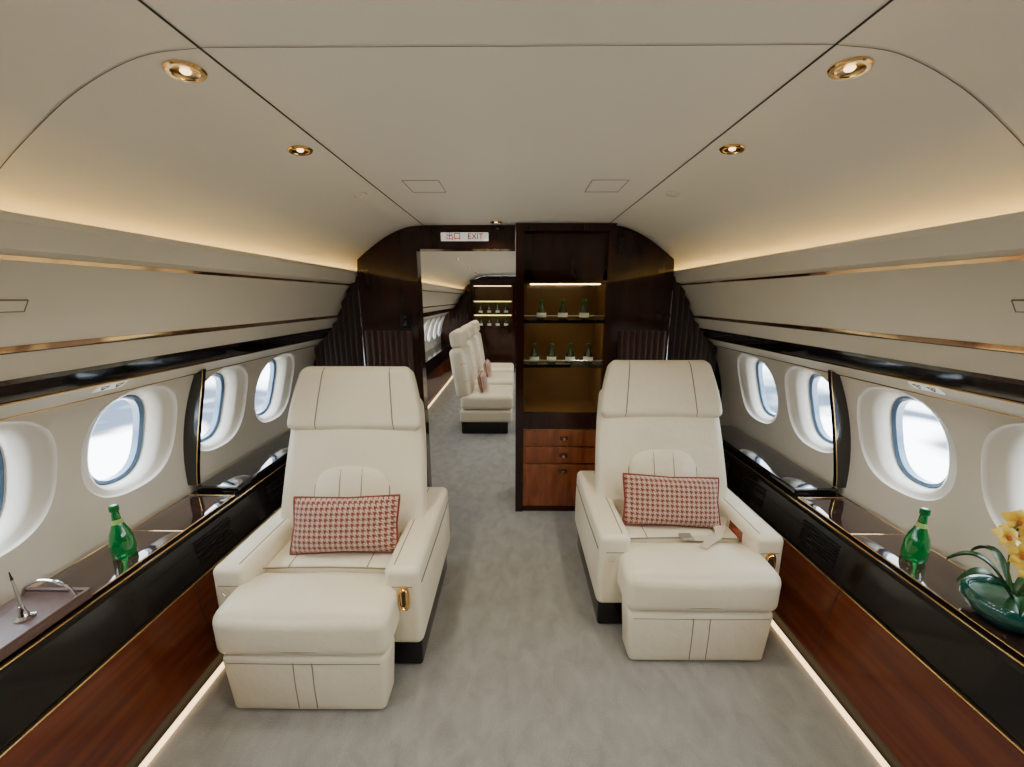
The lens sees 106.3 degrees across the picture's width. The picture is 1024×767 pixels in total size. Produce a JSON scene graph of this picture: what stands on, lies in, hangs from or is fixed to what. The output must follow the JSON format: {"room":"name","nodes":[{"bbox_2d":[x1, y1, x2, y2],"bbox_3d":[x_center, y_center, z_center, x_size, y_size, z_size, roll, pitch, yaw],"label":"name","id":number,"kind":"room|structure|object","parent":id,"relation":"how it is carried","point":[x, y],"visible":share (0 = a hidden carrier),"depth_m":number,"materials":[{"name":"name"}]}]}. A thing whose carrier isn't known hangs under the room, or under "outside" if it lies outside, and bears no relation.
{"room":"aircraft cabin","nodes":[
{"label":"aircraft cabin","id":0,"kind":"room"},
{"bbox_2d":[0,315,445,605],"bbox_3d":[-1.434,-0.103,3.777,0.526,1.660,9.700,0,13,0],"label":"wall","id":1,"kind":"structure","parent":0,"point":[54,514],"depth_m":1.50,"materials":[{"name":"white plastic"}]},
{"bbox_2d":[0,450,3,511],"bbox_3d":[-1.674,0.342,1.145,0.138,0.382,0.250,0,13,0],"label":"window","id":2,"kind":"structure","parent":1,"relation":"in","point":[1,456],"depth_m":1.26,"materials":[{"name":"blue"}]},
{"bbox_2d":[91,395,143,484],"bbox_3d":[-1.670,0.237,1.618,0.138,0.382,0.250,0,13,0],"label":"window","id":3,"kind":"structure","parent":1,"relation":"in","point":[136,404],"depth_m":1.71,"materials":[{"name":"blue"}]},
{"bbox_2d":[0,328,330,420],"bbox_3d":[-1.464,0.080,0.940,0.238,0.136,4.022,0,13,0],"label":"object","id":4,"kind":"object","parent":1,"relation":"attached to","point":[31,394],"visible":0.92,"depth_m":1.40,"materials":[{"name":"black"}]},
{"bbox_2d":[0,210,357,380],"bbox_3d":[-1.313,-0.178,0.881,0.520,0.389,4.022,0,13,0],"label":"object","id":5,"kind":"object","parent":1,"relation":"attached to","point":[73,295],"visible":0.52,"depth_m":1.19,"materials":[{"name":"beige wood"}]},
{"bbox_2d":[314,276,364,365],"bbox_3d":[-1.284,0.074,2.899,0.514,1.692,0.045,6,14,26],"label":"curtain","id":6,"kind":"object","parent":5,"relation":"hanging from","point":[343,344],"visible":0.34,"depth_m":2.75,"materials":[{"name":"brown fabric"}]},
{"bbox_2d":[183,369,205,485],"bbox_3d":[-1.544,0.222,1.881,0.182,0.595,0.024,0,13,0],"label":"window post","id":7,"kind":"object","parent":1,"relation":"attached to","point":[194,408],"visible":1,"depth_m":1.87,"materials":[{"name":"black wood"}]},
{"bbox_2d":[201,373,223,441],"bbox_3d":[-1.666,0.132,2.092,0.138,0.382,0.250,0,13,0],"label":"window","id":8,"kind":"structure","parent":1,"relation":"in","point":[219,380],"depth_m":2.19,"materials":[{"name":"blue"}]},
{"bbox_2d":[256,359,275,415],"bbox_3d":[-1.662,0.026,2.565,0.138,0.382,0.250,0,13,0],"label":"window","id":9,"kind":"structure","parent":1,"relation":"in","point":[272,363],"depth_m":2.66,"materials":[{"name":"blue"}]},
{"bbox_2d":[423,308,452,319],"bbox_3d":[-1.426,-0.979,5.694,0.238,0.136,5.498,0,13,0],"label":"rail","id":10,"kind":"object","parent":1,"relation":"attached to","point":[426,315],"visible":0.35,"depth_m":6.87,"materials":[{"name":"black"}]},
{"bbox_2d":[422,282,465,312],"bbox_3d":[-1.275,-1.236,5.635,0.520,0.389,5.498,0,13,0],"label":"bin","id":11,"kind":"object","parent":1,"relation":"attached to","point":[435,297],"visible":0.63,"depth_m":6.02,"materials":[{"name":"beige wood"}]},
{"bbox_2d":[441,276,515,356],"bbox_3d":[0.067,-1.323,8.447,3.295,2.013,0.030,0,13,0],"label":"wall","id":12,"kind":"structure","parent":0,"point":[460,315],"depth_m":8.40,"materials":[{"name":"brown wood"}]},
{"bbox_2d":[0,0,1023,288],"bbox_3d":[0.029,-1.069,3.550,2.400,0.385,9.700,0,13,0],"label":"ceiling","id":13,"kind":"structure","parent":0,"point":[520,133],"depth_m":0.89,"materials":[{"name":"white plastic"}]},
{"bbox_2d":[162,60,207,82],"bbox_3d":[-0.673,-0.642,0.792,0.073,0.015,0.074,1,13,7],"label":"recessed light","id":14,"kind":"object","parent":13,"relation":"in","point":[185,71],"visible":1,"depth_m":0.79,"materials":[{"name":"gold metal"}]},
{"bbox_2d":[138,0,422,224],"bbox_3d":[-0.594,-0.619,0.649,0.004,0.002,3.772,0,13,0],"label":"trim","id":15,"kind":"structure","parent":13,"relation":"attached to","point":[140,1],"depth_m":0.84,"materials":[{"name":"brown"}]},
{"bbox_2d":[287,145,312,155],"bbox_3d":[-0.669,-0.736,1.214,0.073,0.015,0.074,1,13,7],"label":"recessed light","id":16,"kind":"object","parent":13,"relation":"in","point":[298,150],"visible":1,"depth_m":1.21,"materials":[{"name":"gold metal"}]},
{"bbox_2d":[351,192,366,197],"bbox_3d":[-0.685,-0.846,1.723,0.068,0.020,0.070,1,13,7],"label":"recessed light","id":17,"kind":"object","parent":13,"relation":"in","point":[356,194],"visible":1,"depth_m":1.72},
{"bbox_2d":[401,180,445,192],"bbox_3d":[-0.371,-0.840,1.640,0.150,0.001,0.180,0,13,0],"label":"trim","id":18,"kind":"structure","parent":13,"relation":"attached to","point":[401,180],"depth_m":1.62,"materials":[{"name":"beige plastic"}]},
{"bbox_2d":[490,221,501,223],"bbox_3d":[-0.100,-1.003,2.390,0.074,0.005,0.074,0,13,0],"label":"recessed light","id":19,"kind":"object","parent":13,"relation":"in","point":[492,222],"visible":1,"depth_m":2.38,"materials":[{"name":"gold metal"}]},
{"bbox_2d":[0,44,1023,168],"bbox_3d":[0.007,-0.447,0.765,2.396,0.385,0.002,0,13,0],"label":"trim","id":20,"kind":"structure","parent":13,"relation":"attached to","point":[778,44],"depth_m":0.73,"materials":[{"name":"brown"}]},
{"bbox_2d":[664,191,680,196],"bbox_3d":[0.714,-0.844,1.712,0.068,0.020,0.070,1,13,7],"label":"recessed light","id":21,"kind":"object","parent":13,"relation":"in","point":[668,193],"visible":1,"depth_m":1.71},
{"bbox_2d":[719,144,745,154],"bbox_3d":[0.690,-0.734,1.204,0.073,0.015,0.074,1,13,7],"label":"recessed light","id":22,"kind":"object","parent":13,"relation":"in","point":[729,149],"visible":1,"depth_m":1.20,"materials":[{"name":"gold metal"}]},
{"bbox_2d":[610,0,892,222],"bbox_3d":[0.606,-0.617,0.640,0.004,0.002,3.772,0,13,0],"label":"trim","id":23,"kind":"structure","parent":13,"relation":"attached to","point":[890,1],"depth_m":0.84,"materials":[{"name":"brown"}]},
{"bbox_2d":[827,56,873,79],"bbox_3d":[0.687,-0.639,0.781,0.073,0.015,0.074,1,13,7],"label":"recessed light","id":24,"kind":"object","parent":13,"relation":"in","point":[853,67],"visible":1,"depth_m":0.78,"materials":[{"name":"gold metal"}]},
{"bbox_2d":[138,372,889,766],"bbox_3d":[0.029,0.734,3.951,3.280,0.050,9.700,0,13,0],"label":"floor","id":25,"kind":"structure","parent":0,"point":[518,668],"depth_m":1.55,"materials":[{"name":"grey carpet"}]},
{"bbox_2d":[0,431,290,766],"bbox_3d":[-1.431,1.025,1.089,0.385,0.625,3.902,0,13,0],"label":"console","id":26,"kind":"object","parent":25,"relation":"on","point":[103,684],"visible":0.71,"depth_m":1.36,"materials":[{"name":"black wood"}]},
{"bbox_2d":[0,579,92,661],"bbox_3d":[-1.468,0.678,1.115,0.210,0.089,0.260,0,13,0],"label":"desk tray","id":27,"kind":"object","parent":26,"relation":"on","point":[51,604],"visible":1,"depth_m":1.17,"materials":[{"name":"brown leather"}]},
{"bbox_2d":[8,572,36,623],"bbox_3d":[-1.438,0.618,1.117,0.044,0.150,0.044,0,13,0],"label":"stand","id":28,"kind":"object","parent":27,"relation":"on","point":[24,615],"visible":1,"depth_m":1.12,"materials":[{"name":"silver metal"}]},
{"bbox_2d":[108,504,137,559],"bbox_3d":[-1.468,0.549,1.435,0.073,0.204,0.073,0,13,0],"label":"glass bottle","id":29,"kind":"object","parent":26,"relation":"on","point":[122,543],"visible":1,"depth_m":1.42,"materials":[{"name":"green glass"}]},
{"bbox_2d":[139,662,224,766],"bbox_3d":[-1.248,1.324,1.154,0.018,0.010,3.862,0,13,0],"label":"floor light","id":30,"kind":"object","parent":26,"relation":"attached to","point":[175,724],"depth_m":1.45,"materials":[{"name":"beige"}]},
{"bbox_2d":[193,517,234,564],"bbox_3d":[-1.333,0.701,1.724,0.018,0.103,0.200,0,13,0],"label":"vent grille","id":31,"kind":"object","parent":26,"relation":"attached to","point":[214,539],"depth_m":1.71,"materials":[{"name":"black plastic"}]},
{"bbox_2d":[266,474,284,504],"bbox_3d":[-1.330,0.596,2.192,0.018,0.103,0.200,0,13,0],"label":"vent grille","id":32,"kind":"object","parent":26,"relation":"attached to","point":[274,488],"depth_m":2.16,"materials":[{"name":"black"}]},
{"bbox_2d":[212,366,449,708],"bbox_3d":[-0.770,0.573,1.751,0.831,1.218,0.883,0,13,0],"label":"lounge chair","id":33,"kind":"object","parent":25,"relation":"on","point":[326,630],"visible":0.89,"depth_m":1.58,"materials":[{"name":"beige leather"}]},
{"bbox_2d":[212,534,400,654],"bbox_3d":[-0.770,0.843,1.696,0.650,0.205,0.658,0,13,0],"label":"seat cushion","id":34,"kind":"object","parent":33,"relation":"on","point":[343,603],"depth_m":1.41,"materials":[{"name":"beige leather"}]},
{"bbox_2d":[289,494,400,554],"bbox_3d":[-0.736,0.624,1.700,0.479,0.239,0.164,-1,13,-4],"label":"throw pillow","id":35,"kind":"object","parent":33,"relation":"on","point":[358,524],"visible":0.98,"depth_m":1.65,"materials":[{"name":"red fabric"}]},
{"bbox_2d":[314,466,389,496],"bbox_3d":[-0.769,0.585,1.852,0.369,0.388,0.079,0,-7,0],"label":"lumbar cushion","id":36,"kind":"object","parent":33,"relation":"on","point":[329,481],"depth_m":1.83,"materials":[{"name":"beige leather"}]},
{"bbox_2d":[425,342,452,407],"bbox_3d":[-1.392,-0.029,5.905,0.385,0.590,5.498,0,13,0],"label":"console","id":37,"kind":"object","parent":25,"relation":"on","point":[439,373],"visible":0.2,"depth_m":6.67,"materials":[{"name":"black wood"}]},
{"bbox_2d":[428,376,452,407],"bbox_3d":[-1.209,0.253,5.966,0.018,0.010,5.458,0,13,0],"label":"floor light","id":38,"kind":"object","parent":37,"relation":"attached to","point":[439,391],"depth_m":6.41,"materials":[{"name":"beige"}]},
{"bbox_2d":[449,328,512,433],"bbox_3d":[-0.344,-0.049,4.602,0.718,1.193,0.620,0,13,0],"label":"seat","id":39,"kind":"object","parent":25,"relation":"on","point":[489,411],"visible":0.99,"depth_m":4.38,"materials":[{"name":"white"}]},
{"bbox_2d":[477,369,486,391],"bbox_3d":[-0.355,-0.036,4.605,0.114,0.207,0.370,0,13,-1],"label":"throw pillow","id":40,"kind":"object","parent":39,"relation":"on","point":[481,378],"visible":1,"depth_m":4.46,"materials":[{"name":"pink fabric"}]},
{"bbox_2d":[461,385,512,409],"bbox_3d":[-0.285,0.159,4.648,0.600,0.186,0.620,0,13,0],"label":"seat cushion","id":41,"kind":"object","parent":39,"relation":"on","point":[495,397],"depth_m":4.36,"materials":[{"name":"beige leather"}]},
{"bbox_2d":[461,323,513,385],"bbox_3d":[-0.337,-0.234,5.432,0.718,1.193,0.620,0,13,0],"label":"seat","id":42,"kind":"object","parent":25,"relation":"on","point":[495,378],"visible":0.4,"depth_m":5.19,"materials":[{"name":"beige leather"}]},
{"bbox_2d":[483,359,491,377],"bbox_3d":[-0.348,-0.221,5.435,0.114,0.207,0.370,0,13,-1],"label":"throw pillow","id":43,"kind":"object","parent":42,"relation":"on","point":[487,365],"visible":0.96,"depth_m":5.29,"materials":[{"name":"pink fabric"}]},
{"bbox_2d":[475,372,513,385],"bbox_3d":[-0.278,-0.026,5.478,0.600,0.186,0.620,0,13,0],"label":"seat cushion","id":44,"kind":"object","parent":42,"relation":"on","point":[495,378],"depth_m":5.26,"materials":[{"name":"beige leather"}]},
{"bbox_2d":[469,320,513,374],"bbox_3d":[-0.331,-0.418,6.261,0.718,1.193,0.620,0,13,0],"label":"seat","id":45,"kind":"object","parent":25,"relation":"on","point":[496,367],"visible":0.41,"depth_m":6.03,"materials":[{"name":"beige leather"}]},
{"bbox_2d":[481,363,513,374],"bbox_3d":[-0.271,-0.210,6.307,0.600,0.186,0.620,0,13,0],"label":"seat cushion","id":46,"kind":"object","parent":45,"relation":"on","point":[496,367],"depth_m":6.09,"materials":[{"name":"beige leather"}]},
{"bbox_2d":[470,280,514,371],"bbox_3d":[-0.395,-1.219,8.212,0.920,1.910,0.460,0,13,0],"label":"tall cabinet","id":47,"kind":"object","parent":25,"relation":"on","point":[498,343],"visible":0.83,"depth_m":8.10,"materials":[{"name":"brown wood"}]},
{"bbox_2d":[487,317,490,326],"bbox_3d":[-0.485,-1.313,8.161,0.086,0.215,0.086,0,13,0],"label":"glass bottle","id":48,"kind":"object","parent":47,"relation":"on","point":[489,321],"visible":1,"depth_m":8.14,"materials":[{"name":"green glass"}]},
{"bbox_2d":[487,304,490,313],"bbox_3d":[-0.485,-1.576,8.103,0.086,0.215,0.086,0,13,0],"label":"glass bottle","id":49,"kind":"object","parent":47,"relation":"on","point":[488,309],"visible":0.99,"depth_m":8.08,"materials":[{"name":"green glass"}]},
{"bbox_2d":[474,301,510,301],"bbox_3d":[-0.397,-1.689,7.913,0.760,0.010,0.020,0,13,0],"label":"light","id":50,"kind":"object","parent":47,"relation":"on","point":[474,301],"depth_m":7.90,"materials":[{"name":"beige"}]},
{"bbox_2d":[473,300,512,300],"bbox_3d":[-0.395,-1.741,8.086,0.816,0.015,0.380,0,13,0],"label":"shelf","id":51,"kind":"object","parent":47,"relation":"attached to","point":[473,300],"depth_m":7.93,"materials":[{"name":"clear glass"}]},
{"bbox_2d":[473,314,512,314],"bbox_3d":[-0.395,-1.468,8.147,0.816,0.015,0.380,0,13,0],"label":"shelf","id":52,"kind":"object","parent":47,"relation":"attached to","point":[473,314],"depth_m":7.96,"materials":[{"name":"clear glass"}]},
{"bbox_2d":[475,315,510,315],"bbox_3d":[-0.397,-1.415,7.974,0.760,0.010,0.020,0,13,0],"label":"light","id":53,"kind":"object","parent":47,"relation":"on","point":[475,315],"depth_m":7.96,"materials":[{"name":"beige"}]},
{"bbox_2d":[504,317,507,326],"bbox_3d":[-0.125,-1.312,8.159,0.086,0.215,0.086,0,13,0],"label":"glass bottle","id":54,"kind":"object","parent":47,"relation":"on","point":[505,322],"visible":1,"depth_m":8.14,"materials":[{"name":"green glass"}]},
{"bbox_2d":[504,304,507,313],"bbox_3d":[-0.125,-1.576,8.100,0.086,0.215,0.086,0,13,0],"label":"glass bottle","id":55,"kind":"object","parent":47,"relation":"on","point":[505,309],"visible":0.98,"depth_m":8.08,"materials":[{"name":"green glass"}]},
{"bbox_2d":[515,223,616,511],"bbox_3d":[0.344,-0.068,2.814,0.636,2.010,0.432,0,13,0],"label":"display cabinet","id":56,"kind":"object","parent":25,"relation":"on","point":[556,404],"visible":0.83,"depth_m":2.74,"materials":[{"name":"brown wood"}]},
{"bbox_2d":[530,343,538,363],"bbox_3d":[0.156,-0.211,2.677,0.066,0.138,0.066,0,13,0],"label":"glass bottle","id":57,"kind":"object","parent":56,"relation":"on","point":[534,355],"visible":0.96,"depth_m":2.66,"materials":[{"name":"green glass"}]},
{"bbox_2d":[537,299,545,319],"bbox_3d":[0.201,-0.504,2.611,0.066,0.138,0.066,0,13,0],"label":"glass bottle","id":58,"kind":"object","parent":56,"relation":"on","point":[541,310],"visible":0.95,"depth_m":2.59,"materials":[{"name":"green glass"}]},
{"bbox_2d":[547,343,555,363],"bbox_3d":[0.276,-0.211,2.676,0.066,0.138,0.066,0,13,0],"label":"glass bottle","id":59,"kind":"object","parent":56,"relation":"on","point":[551,355],"visible":0.98,"depth_m":2.66,"materials":[{"name":"green glass"}]},
{"bbox_2d":[524,357,599,363],"bbox_3d":[0.350,-0.161,2.801,0.528,0.012,0.343,0,13,0],"label":"shelf","id":60,"kind":"object","parent":56,"relation":"attached to","point":[525,358],"depth_m":2.76,"materials":[{"name":"clear glass"}]},
{"bbox_2d":[558,299,567,319],"bbox_3d":[0.346,-0.503,2.610,0.066,0.138,0.066,0,13,0],"label":"glass bottle","id":61,"kind":"object","parent":56,"relation":"on","point":[562,311],"visible":0.97,"depth_m":2.59,"materials":[{"name":"green glass"}]},
{"bbox_2d":[525,318,600,319],"bbox_3d":[0.350,-0.454,2.736,0.528,0.012,0.343,0,13,0],"label":"shelf","id":62,"kind":"object","parent":56,"relation":"attached to","point":[525,318],"depth_m":2.66,"materials":[{"name":"brown glass"}]},
{"bbox_2d":[530,284,599,284],"bbox_3d":[0.350,-0.655,2.531,0.460,0.006,0.012,0,13,0],"label":"light","id":63,"kind":"object","parent":56,"relation":"on","point":[530,284],"depth_m":2.53,"materials":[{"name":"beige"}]},
{"bbox_2d":[565,343,574,363],"bbox_3d":[0.406,-0.211,2.675,0.066,0.138,0.066,0,13,0],"label":"glass bottle","id":64,"kind":"object","parent":56,"relation":"on","point":[570,355],"visible":0.96,"depth_m":2.66,"materials":[{"name":"green glass"}]},
{"bbox_2d":[579,299,588,319],"bbox_3d":[0.491,-0.503,2.609,0.066,0.138,0.066,0,13,0],"label":"glass bottle","id":65,"kind":"object","parent":56,"relation":"on","point":[584,311],"visible":0.97,"depth_m":2.59,"materials":[{"name":"green glass"}]},
{"bbox_2d":[583,343,592,363],"bbox_3d":[0.531,-0.210,2.674,0.066,0.138,0.066,0,13,0],"label":"glass bottle","id":66,"kind":"object","parent":56,"relation":"on","point":[588,355],"visible":0.95,"depth_m":2.66,"materials":[{"name":"green glass"}]},
{"bbox_2d":[575,360,782,660],"bbox_3d":[0.802,0.529,1.949,0.831,1.218,0.883,0,13,0],"label":"lounge chair","id":67,"kind":"object","parent":25,"relation":"on","point":[675,592],"visible":0.96,"depth_m":1.79,"materials":[{"name":"beige leather"}]},
{"bbox_2d":[628,450,696,476],"bbox_3d":[0.803,0.541,2.050,0.369,0.388,0.079,0,-7,0],"label":"lumbar cushion","id":68,"kind":"object","parent":67,"relation":"on","point":[671,463],"depth_m":2.03,"materials":[{"name":"beige leather"}]},
{"bbox_2d":[622,473,720,528],"bbox_3d":[0.786,0.580,1.896,0.481,0.249,0.162,1,13,4],"label":"throw pillow","id":69,"kind":"object","parent":67,"relation":"on","point":[692,502],"visible":0.99,"depth_m":1.85,"materials":[{"name":"red fabric"}]},
{"bbox_2d":[617,511,780,610],"bbox_3d":[0.801,0.799,1.893,0.650,0.205,0.658,0,13,0],"label":"seat cushion","id":70,"kind":"object","parent":67,"relation":"on","point":[718,568],"depth_m":1.60,"materials":[{"name":"beige leather"}]},
{"bbox_2d":[720,425,1023,766],"bbox_3d":[1.444,1.030,1.067,0.385,0.625,3.902,0,13,0],"label":"console","id":71,"kind":"object","parent":25,"relation":"on","point":[928,680],"visible":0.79,"depth_m":1.39,"materials":[{"name":"black wood"}]},
{"bbox_2d":[724,458,729,477],"bbox_3d":[1.364,0.525,2.514,0.018,0.103,0.200,0,13,0],"label":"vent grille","id":72,"kind":"object","parent":71,"relation":"attached to","point":[727,460],"depth_m":2.43,"materials":[{"name":"black"}]},
{"bbox_2d":[740,473,765,506],"bbox_3d":[1.361,0.601,2.172,0.018,0.103,0.200,0,13,0],"label":"vent grille","id":73,"kind":"object","parent":71,"relation":"attached to","point":[751,488],"depth_m":2.17,"materials":[{"name":"black"}]},
{"bbox_2d":[798,519,839,567],"bbox_3d":[1.357,0.705,1.703,0.018,0.103,0.200,0,13,0],"label":"vent grille","id":74,"kind":"object","parent":71,"relation":"attached to","point":[817,541],"depth_m":1.69,"materials":[{"name":"black"}]},
{"bbox_2d":[771,620,889,766],"bbox_3d":[1.260,1.328,1.135,0.018,0.010,3.862,0,13,0],"label":"floor light","id":75,"kind":"object","parent":71,"relation":"attached to","point":[864,739],"depth_m":1.51,"materials":[{"name":"beige"}]},
{"bbox_2d":[900,507,930,563],"bbox_3d":[1.498,0.554,1.412,0.073,0.204,0.073,0,13,0],"label":"glass bottle","id":76,"kind":"object","parent":71,"relation":"on","point":[916,544],"visible":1,"depth_m":1.40,"materials":[{"name":"green glass"}]},
{"bbox_2d":[946,509,1023,634],"bbox_3d":[1.465,0.535,1.123,0.238,0.367,0.211,9,15,34],"label":"potted orchid","id":77,"kind":"object","parent":71,"relation":"on","point":[999,601],"visible":1,"depth_m":1.13,"materials":[{"name":"green plant"}]},
{"bbox_2d":[313,225,721,486],"bbox_3d":[0.022,-0.084,2.880,3.295,2.013,0.340,0,13,0],"label":"wall","id":78,"kind":"structure","parent":0,"point":[643,271],"depth_m":2.57,"materials":[{"name":"brown wood"}]},
{"bbox_2d":[358,290,365,365],"bbox_3d":[-1.031,0.154,2.760,0.008,1.600,0.008,0,13,0],"label":"trim","id":79,"kind":"structure","parent":78,"relation":"attached to","point":[358,290],"depth_m":2.64,"materials":[{"name":"silver metal"}]},
{"bbox_2d":[364,331,413,372],"bbox_3d":[-0.852,0.288,2.776,0.325,1.328,0.032,0,13,0],"label":"panel","id":80,"kind":"object","parent":78,"relation":"attached to","point":[383,348],"visible":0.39,"depth_m":2.65,"materials":[{"name":"brown fabric"}]},
{"bbox_2d":[400,312,411,328],"bbox_3d":[-0.724,-0.429,2.616,0.070,0.110,0.034,0,13,0],"label":"handset","id":81,"kind":"object","parent":78,"relation":"attached to","point":[405,317],"visible":1,"depth_m":2.61,"materials":[{"name":"black plastic"}]},
{"bbox_2d":[441,232,487,240],"bbox_3d":[-0.309,-0.958,2.506,0.310,0.054,0.015,0,13,0],"label":"exit sign","id":82,"kind":"object","parent":78,"relation":"attached to","point":[445,236],"visible":1,"depth_m":2.50,"materials":[{"name":"white plastic"}]},
{"bbox_2d":[415,248,514,486],"bbox_3d":[-0.309,0.021,2.730,0.659,1.872,0.008,0,13,0],"label":"trim","id":83,"kind":"structure","parent":78,"relation":"attached to","point":[415,248],"depth_m":2.61,"materials":[{"name":"brown wood"}]},
{"bbox_2d":[617,331,666,359],"bbox_3d":[0.893,0.291,2.762,0.325,1.328,0.032,0,13,0],"label":"panel","id":84,"kind":"object","parent":78,"relation":"attached to","point":[632,345],"visible":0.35,"depth_m":2.63,"materials":[{"name":"brown fabric"}]},
{"bbox_2d":[666,290,672,359],"bbox_3d":[1.073,0.158,2.744,0.008,1.600,0.008,0,13,0],"label":"trim","id":85,"kind":"structure","parent":78,"relation":"attached to","point":[672,290],"depth_m":2.62,"materials":[{"name":"silver metal"}]},
{"bbox_2d":[713,344,1023,582],"bbox_3d":[1.492,-0.098,3.754,0.526,1.660,9.700,0,13,0],"label":"wall","id":86,"kind":"structure","parent":0,"point":[984,479],"depth_m":1.67,"materials":[{"name":"white plastic"}]},
{"bbox_2d":[756,360,775,416],"bbox_3d":[1.701,0.032,2.539,0.138,0.382,0.250,0,13,0],"label":"window","id":87,"kind":"structure","parent":86,"relation":"in","point":[759,365],"depth_m":2.63,"materials":[{"name":"blue"}]},
{"bbox_2d":[809,374,832,443],"bbox_3d":[1.697,0.137,2.066,0.138,0.382,0.250,0,13,0],"label":"window","id":88,"kind":"structure","parent":86,"relation":"in","point":[813,382],"depth_m":2.16,"materials":[{"name":"blue"}]},
{"bbox_2d":[828,370,850,487],"bbox_3d":[1.572,0.227,1.857,0.182,0.595,0.024,0,13,0],"label":"window post","id":89,"kind":"object","parent":86,"relation":"attached to","point":[841,433],"visible":1,"depth_m":1.85,"materials":[{"name":"black"}]},
{"bbox_2d":[674,211,1023,379],"bbox_3d":[1.327,-0.174,0.861,0.520,0.389,4.022,0,13,0],"label":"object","id":90,"kind":"object","parent":86,"relation":"attached to","point":[951,295],"visible":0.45,"depth_m":1.21,"materials":[{"name":"beige plastic"}]},
{"bbox_2d":[667,276,716,372],"bbox_3d":[1.328,0.078,2.879,0.514,1.692,0.045,-6,14,-25],"label":"curtain","id":91,"kind":"object","parent":90,"relation":"hanging from","point":[687,341],"visible":0.31,"depth_m":2.72,"materials":[{"name":"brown fabric"}]},
{"bbox_2d":[700,328,1023,418],"bbox_3d":[1.478,0.085,0.917,0.238,0.136,4.022,0,13,0],"label":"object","id":92,"kind":"object","parent":86,"relation":"attached to","point":[997,394],"visible":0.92,"depth_m":1.41,"materials":[{"name":"black"}]},
{"bbox_2d":[891,396,945,487],"bbox_3d":[1.694,0.243,1.593,0.138,0.382,0.250,0,13,0],"label":"window","id":93,"kind":"structure","parent":86,"relation":"in","point":[898,407],"depth_m":1.68,"materials":[{"name":"blue"}]},
{"bbox_2d":[959,575,1023,634],"bbox_3d":[1.483,0.673,1.147,0.201,0.087,0.201,0,13,0],"label":"bowl","id":94,"kind":"object","parent":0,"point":[983,593],"depth_m":1.14,"materials":[{"name":"green glass"}]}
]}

